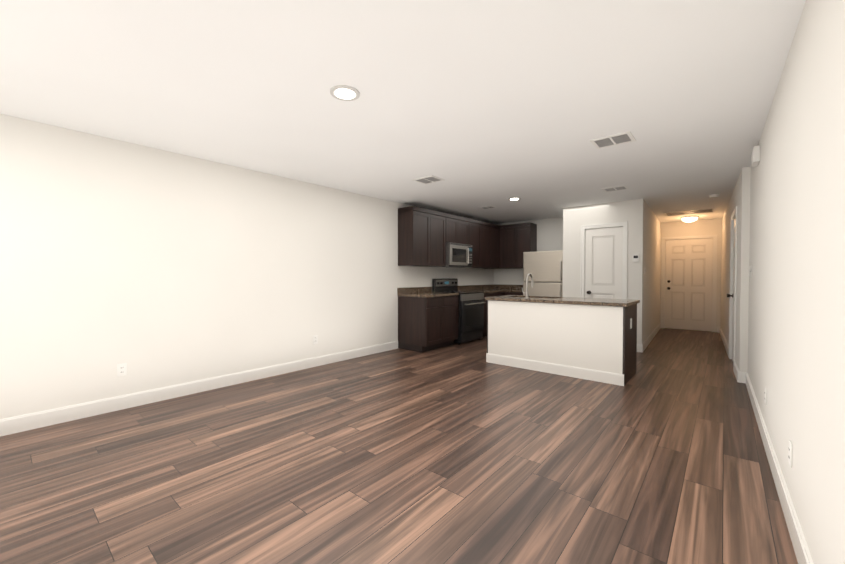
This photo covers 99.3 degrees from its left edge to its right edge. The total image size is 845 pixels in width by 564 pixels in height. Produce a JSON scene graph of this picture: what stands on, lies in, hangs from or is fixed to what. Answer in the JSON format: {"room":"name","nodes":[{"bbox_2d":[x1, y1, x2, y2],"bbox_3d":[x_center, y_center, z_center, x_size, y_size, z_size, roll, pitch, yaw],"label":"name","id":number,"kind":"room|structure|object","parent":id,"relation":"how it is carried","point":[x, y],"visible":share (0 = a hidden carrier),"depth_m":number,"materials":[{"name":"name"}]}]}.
{"room":"empty living room","nodes":[
{"label":"empty living room","id":0,"kind":"room"},
{"bbox_2d":[0,114,493,418],"bbox_3d":[-1.286,-0.090,5.081,0.120,2.440,9.340,1,1,40],"label":"wall","id":1,"kind":"structure","parent":0,"point":[153,268],"depth_m":3.53,"materials":[{"name":"paint"}]},
{"bbox_2d":[117,363,126,376],"bbox_3d":[-2.738,0.800,3.272,0.008,0.114,0.070,1,1,40],"label":"electrical outlet","id":2,"kind":"object","parent":1,"relation":"attached to","point":[122,369],"visible":1,"depth_m":3.27,"materials":[{"name":"white plastic"}]},
{"bbox_2d":[0,341,397,435],"bbox_3d":[-2.288,1.089,3.805,0.016,0.125,5.826,1,1,40],"label":"baseboard","id":3,"kind":"structure","parent":1,"relation":"attached to","point":[18,424],"depth_m":3.50,"materials":[{"name":"white wood"}]},
{"bbox_2d":[313,335,317,343],"bbox_3d":[-1.437,0.774,4.817,0.008,0.114,0.070,1,1,40],"label":"electrical outlet","id":4,"kind":"object","parent":1,"relation":"attached to","point":[315,339],"visible":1,"depth_m":4.82,"materials":[{"name":"white plastic"}]},
{"bbox_2d":[398,206,433,265],"bbox_3d":[-0.121,-0.730,6.094,0.340,0.915,0.506,1,1,40],"label":"upper cabinet","id":5,"kind":"object","parent":1,"relation":"attached to","point":[425,235],"depth_m":5.94,"materials":[{"name":"brown wood"}]},
{"bbox_2d":[434,214,445,265],"bbox_3d":[0.127,-0.734,6.389,0.340,0.915,0.506,1,1,40],"label":"upper cabinet","id":6,"kind":"object","parent":1,"relation":"attached to","point":[439,219],"depth_m":6.35,"materials":[{"name":"brown wood"}]},
{"bbox_2d":[397,284,492,291],"bbox_3d":[0.642,0.128,7.263,0.019,0.100,3.280,1,1,40],"label":"backsplash","id":7,"kind":"structure","parent":1,"relation":"attached to","point":[460,288],"depth_m":6.64,"materials":[{"name":"brown stone"}]},
{"bbox_2d":[446,214,461,243],"bbox_3d":[0.434,-0.960,6.749,0.340,0.475,0.440,1,1,40],"label":"upper cabinet","id":8,"kind":"object","parent":1,"relation":"attached to","point":[453,225],"depth_m":6.66,"materials":[{"name":"brown wood"}]},
{"bbox_2d":[445,242,471,267],"bbox_3d":[0.588,-0.501,6.837,0.467,0.433,0.752,1,1,40],"label":"over-the-range microwave","id":9,"kind":"object","parent":8,"relation":"attached to","point":[458,255],"visible":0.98,"depth_m":6.63,"materials":[{"name":"silver metal"}]},
{"bbox_2d":[462,218,469,244],"bbox_3d":[0.640,-0.965,6.994,0.340,0.475,0.440,1,1,40],"label":"upper cabinet","id":10,"kind":"object","parent":1,"relation":"attached to","point":[465,221],"depth_m":6.98,"materials":[{"name":"brown wood"}]},
{"bbox_2d":[461,222,481,267],"bbox_3d":[0.950,-0.751,7.366,0.340,0.915,0.516,1,1,40],"label":"upper cabinet","id":11,"kind":"object","parent":1,"relation":"attached to","point":[475,227],"depth_m":7.28,"materials":[{"name":"brown wood"}]},
{"bbox_2d":[482,222,489,268],"bbox_3d":[1.205,-0.756,7.668,0.340,0.915,0.516,1,1,40],"label":"upper cabinet","id":12,"kind":"object","parent":1,"relation":"attached to","point":[485,225],"depth_m":7.57,"materials":[{"name":"brown wood"}]},
{"bbox_2d":[490,226,501,268],"bbox_3d":[1.592,-0.763,8.094,0.385,0.915,0.760,1,1,40],"label":"upper cabinet","id":13,"kind":"object","parent":1,"relation":"attached to","point":[495,231],"depth_m":7.94,"materials":[{"name":"brown wood"}]},
{"bbox_2d":[0,328,797,563],"bbox_3d":[1.709,1.198,4.607,5.700,0.120,12.800,1,1,40],"label":"floor","id":14,"kind":"structure","parent":0,"point":[463,453],"depth_m":2.23,"materials":[{"name":"brown wood"}]},
{"bbox_2d":[398,296,444,351],"bbox_3d":[-0.014,0.677,6.026,0.620,0.875,0.506,1,1,40],"label":"base cabinet","id":15,"kind":"object","parent":14,"relation":"on","point":[427,319],"depth_m":5.83,"materials":[{"name":"black wood"}]},
{"bbox_2d":[397,292,458,295],"bbox_3d":[0.109,0.215,6.160,0.625,0.038,0.904,1,1,40],"label":"countertop","id":16,"kind":"structure","parent":15,"relation":"on","point":[398,293],"depth_m":6.09,"materials":[{"name":"brown stone"}]},
{"bbox_2d":[445,296,457,346],"bbox_3d":[0.235,0.672,6.322,0.620,0.875,0.506,1,1,40],"label":"base cabinet","id":17,"kind":"object","parent":14,"relation":"on","point":[451,302],"depth_m":6.17,"materials":[{"name":"black wood"}]},
{"bbox_2d":[432,278,485,344],"bbox_3d":[0.702,0.520,6.758,0.728,1.165,0.760,1,1,40],"label":"range","id":18,"kind":"object","parent":14,"relation":"on","point":[470,315],"visible":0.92,"depth_m":6.58,"materials":[{"name":"black metal"}]},
{"bbox_2d":[483,292,492,336],"bbox_3d":[1.070,0.655,7.314,0.620,0.875,0.556,1,1,40],"label":"base cabinet","id":19,"kind":"object","parent":14,"relation":"on","point":[486,294],"depth_m":7.05,"materials":[{"name":"black wood"}]},
{"bbox_2d":[465,288,504,291],"bbox_3d":[1.412,0.189,7.708,0.625,0.038,1.610,1,1,40],"label":"countertop","id":20,"kind":"structure","parent":19,"relation":"on","point":[466,289],"depth_m":7.65,"materials":[{"name":"brown stone"}]},
{"bbox_2d":[493,292,504,295],"bbox_3d":[1.374,0.650,7.639,0.666,0.875,0.573,1,1,40],"label":"base cabinet","id":21,"kind":"object","parent":14,"relation":"on","point":[494,293],"depth_m":7.45,"materials":[{"name":"black wood"}]},
{"bbox_2d":[505,292,522,294],"bbox_3d":[2.103,0.648,7.739,0.452,0.875,0.682,1,1,40],"label":"base cabinet","id":22,"kind":"object","parent":14,"relation":"on","point":[506,293],"depth_m":7.53,"materials":[{"name":"black wood"}]},
{"bbox_2d":[505,288,521,291],"bbox_3d":[2.131,0.189,7.745,0.427,0.038,0.626,1,1,40],"label":"countertop","id":23,"kind":"structure","parent":22,"relation":"on","point":[506,289],"depth_m":7.80,"materials":[{"name":"brown stone"}]},
{"bbox_2d":[523,250,562,296],"bbox_3d":[2.559,0.234,7.263,0.830,1.720,0.759,1,1,40],"label":"fridge","id":24,"kind":"object","parent":14,"relation":"on","point":[544,269],"visible":0.42,"depth_m":7.00,"materials":[{"name":"silver metal"}]},
{"bbox_2d":[484,273,639,385],"bbox_3d":[1.811,0.508,4.799,1.775,1.253,0.811,1,1,40],"label":"kitchen island","id":25,"kind":"object","parent":14,"relation":"on","point":[593,339],"visible":1,"depth_m":4.40,"materials":[{"name":"paint"}]},
{"bbox_2d":[522,273,533,297],"bbox_3d":[1.468,0.047,5.008,0.113,0.337,0.224,1,1,40],"label":"faucet","id":26,"kind":"object","parent":25,"relation":"on","point":[526,293],"depth_m":4.93,"materials":[{"name":"silver metal"}]},
{"bbox_2d":[0,0,805,223],"bbox_3d":[1.709,-1.362,4.565,5.700,0.120,12.800,1,1,40],"label":"ceiling","id":27,"kind":"structure","parent":0,"point":[474,104],"depth_m":2.35,"materials":[{"name":"paint"}]},
{"bbox_2d":[330,85,359,100],"bbox_3d":[-0.518,-1.261,2.402,0.196,0.010,0.196,1,1,40],"label":"recessed light","id":28,"kind":"object","parent":27,"relation":"in","point":[344,92],"visible":1,"depth_m":2.39,"materials":[{"name":"white plastic"}]},
{"bbox_2d":[413,175,443,183],"bbox_3d":[0.076,-1.297,4.568,0.320,0.008,0.270,1,1,40],"label":"ceiling vent","id":29,"kind":"object","parent":27,"relation":"in","point":[428,179],"visible":0.94,"depth_m":4.55,"materials":[{"name":"white plastic"}]},
{"bbox_2d":[478,206,496,208],"bbox_3d":[1.161,-1.327,6.400,0.260,0.008,0.200,1,1,40],"label":"ceiling vent","id":30,"kind":"object","parent":27,"relation":"in","point":[487,207],"visible":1,"depth_m":6.38,"materials":[{"name":"white plastic"}]},
{"bbox_2d":[508,197,520,200],"bbox_3d":[1.456,-1.316,5.694,0.196,0.010,0.196,1,1,40],"label":"recessed light","id":31,"kind":"object","parent":27,"relation":"in","point":[514,198],"visible":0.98,"depth_m":5.65,"materials":[{"name":"white"}]},
{"bbox_2d":[590,131,635,148],"bbox_3d":[1.716,-1.275,3.240,0.320,0.008,0.270,1,1,40],"label":"ceiling vent","id":32,"kind":"object","parent":27,"relation":"in","point":[614,140],"visible":0.96,"depth_m":3.23,"materials":[{"name":"white plastic"}]},
{"bbox_2d":[601,185,628,191],"bbox_3d":[2.698,-1.305,5.027,0.300,0.008,0.250,1,1,40],"label":"ceiling vent","id":33,"kind":"object","parent":27,"relation":"in","point":[616,188],"visible":1,"depth_m":5.00,"materials":[{"name":"white plastic"}]},
{"bbox_2d":[664,208,714,215],"bbox_3d":[5.112,-1.336,6.895,0.760,0.008,0.500,1,1,40],"label":"ceiling vent","id":34,"kind":"object","parent":27,"relation":"in","point":[698,211],"visible":1,"depth_m":6.88,"materials":[{"name":"white plastic"}]},
{"bbox_2d":[681,216,698,221],"bbox_3d":[5.539,-1.295,7.450,0.300,0.109,0.300,1,1,40],"label":"hall light","id":35,"kind":"object","parent":27,"relation":"attached to","point":[689,218],"visible":1,"depth_m":7.36,"materials":[{"name":"white glass"}]},
{"bbox_2d":[708,194,719,197],"bbox_3d":[4.410,-1.297,5.430,0.140,0.038,0.140,1,1,40],"label":"smoke detector","id":36,"kind":"object","parent":27,"relation":"attached to","point":[714,196],"visible":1,"depth_m":5.39,"materials":[{"name":"white plastic"}]},
{"bbox_2d":[494,217,562,284],"bbox_3d":[2.513,-0.137,7.909,2.050,2.440,0.120,1,1,40],"label":"wall","id":37,"kind":"structure","parent":0,"point":[549,234],"depth_m":7.76,"materials":[{"name":"paint"}]},
{"bbox_2d":[493,284,522,287],"bbox_3d":[2.094,0.113,8.171,1.033,0.100,0.020,1,1,40],"label":"backsplash","id":38,"kind":"structure","parent":37,"relation":"attached to","point":[494,285],"depth_m":8.29,"materials":[{"name":"brown stone"}]},
{"bbox_2d":[502,226,517,268],"bbox_3d":[1.988,-0.762,8.035,0.423,0.915,0.340,1,1,40],"label":"upper cabinet","id":39,"kind":"object","parent":37,"relation":"attached to","point":[509,234],"depth_m":7.88,"materials":[{"name":"brown wood"}]},
{"bbox_2d":[518,222,536,267],"bbox_3d":[2.220,-0.759,7.840,0.422,0.915,0.340,1,1,40],"label":"upper cabinet","id":40,"kind":"object","parent":37,"relation":"attached to","point":[527,235],"depth_m":7.69,"materials":[{"name":"brown wood"}]},
{"bbox_2d":[563,199,643,343],"bbox_3d":[3.046,-0.108,6.140,1.244,2.440,0.100,1,1,40],"label":"wall","id":41,"kind":"structure","parent":0,"point":[575,218],"depth_m":6.14,"materials":[{"name":"paint"}]},
{"bbox_2d":[580,221,627,298],"bbox_3d":[3.078,0.064,6.106,0.724,2.097,0.116,1,1,40],"label":"door frame","id":42,"kind":"structure","parent":41,"relation":"attached to","point":[624,225],"depth_m":6.03,"materials":[{"name":"white wood"}]},
{"bbox_2d":[585,227,622,298],"bbox_3d":[3.050,0.097,6.074,0.578,2.016,0.106,1,1,40],"label":"pantry door","id":43,"kind":"structure","parent":41,"relation":"in","point":[603,260],"depth_m":6.07,"materials":[{"name":"white wood"}]},
{"bbox_2d":[633,254,638,261],"bbox_3d":[3.413,-0.381,5.746,0.090,0.120,0.024,1,1,40],"label":"thermostat","id":44,"kind":"object","parent":41,"relation":"attached to","point":[635,257],"visible":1,"depth_m":5.74,"materials":[{"name":"white plastic"}]},
{"bbox_2d":[634,199,660,343],"bbox_3d":[4.469,-0.123,7.063,0.256,2.440,3.352,1,1,40],"label":"wall","id":45,"kind":"structure","parent":0,"point":[651,275],"depth_m":6.37,"materials":[{"name":"paint"}]},
{"bbox_2d":[637,323,660,352],"bbox_3d":[4.506,1.035,7.043,0.181,0.125,3.365,1,1,40],"label":"baseboard","id":46,"kind":"structure","parent":45,"relation":"attached to","point":[640,347],"depth_m":6.36,"materials":[{"name":"white wood"}]},
{"bbox_2d":[660,219,721,331],"bbox_3d":[6.120,-0.139,8.037,1.570,2.440,0.275,1,1,40],"label":"wall","id":47,"kind":"structure","parent":0,"point":[697,228],"depth_m":7.86,"materials":[{"name":"paint"}]},
{"bbox_2d":[665,238,712,330],"bbox_3d":[5.944,0.060,8.045,0.849,2.026,0.141,1,1,40],"label":"entry door","id":48,"kind":"structure","parent":47,"relation":"in","point":[688,284],"depth_m":8.04,"materials":[{"name":"white wood"}]},
{"bbox_2d":[661,234,716,331],"bbox_3d":[5.978,0.027,8.082,0.994,2.107,0.177,1,1,40],"label":"door frame","id":49,"kind":"structure","parent":47,"relation":"attached to","point":[714,272],"depth_m":7.90,"materials":[{"name":"white wood"}]},
{"bbox_2d":[721,167,750,371],"bbox_3d":[5.145,-0.102,5.779,0.548,2.440,4.551,1,1,40],"label":"wall","id":50,"kind":"structure","parent":0,"point":[740,198],"depth_m":4.19,"materials":[{"name":"paint"}]},
{"bbox_2d":[717,327,728,356],"bbox_3d":[5.466,1.044,6.523,0.159,0.125,3.018,1,1,40],"label":"baseboard","id":51,"kind":"structure","parent":50,"relation":"attached to","point":[719,330],"depth_m":6.45,"materials":[{"name":"white wood"}]},
{"bbox_2d":[727,218,735,359],"bbox_3d":[4.267,0.116,4.927,0.138,2.016,0.779,1,1,40],"label":"hall door","id":52,"kind":"structure","parent":50,"relation":"in","point":[729,295],"depth_m":5.13,"materials":[{"name":"white wood"}]},
{"bbox_2d":[729,206,736,370],"bbox_3d":[4.304,0.085,4.893,0.174,2.097,0.924,1,1,40],"label":"door frame","id":53,"kind":"structure","parent":50,"relation":"attached to","point":[734,215],"depth_m":5.22,"materials":[{"name":"white wood"}]},
{"bbox_2d":[734,362,743,382],"bbox_3d":[3.793,1.080,4.330,0.056,0.125,0.596,1,1,40],"label":"baseboard","id":54,"kind":"structure","parent":50,"relation":"attached to","point":[739,375],"depth_m":4.10,"materials":[{"name":"white wood"}]},
{"bbox_2d":[748,0,844,563],"bbox_3d":[1.600,-0.026,1.251,0.430,2.440,7.454,1,1,40],"label":"wall","id":55,"kind":"structure","parent":0,"point":[796,340],"depth_m":1.52,"materials":[{"name":"paint"}]},
{"bbox_2d":[751,145,759,166],"bbox_3d":[3.027,-1.140,3.263,0.050,0.140,0.200,1,1,40],"label":"box","id":56,"kind":"object","parent":55,"relation":"attached to","point":[755,157],"visible":1,"depth_m":3.19,"materials":[{"name":"white plastic"}]},
{"bbox_2d":[744,372,813,563],"bbox_3d":[1.477,1.129,1.372,0.150,0.125,6.954,1,1,40],"label":"baseboard","id":57,"kind":"structure","parent":55,"relation":"attached to","point":[802,553],"depth_m":1.89,"materials":[{"name":"white wood"}]},
{"bbox_2d":[788,440,792,467],"bbox_3d":[1.812,0.845,1.770,0.009,0.114,0.070,1,1,40],"label":"electrical outlet","id":58,"kind":"object","parent":55,"relation":"attached to","point":[790,453],"visible":1,"depth_m":1.75,"materials":[{"name":"white plastic"}]}
]}

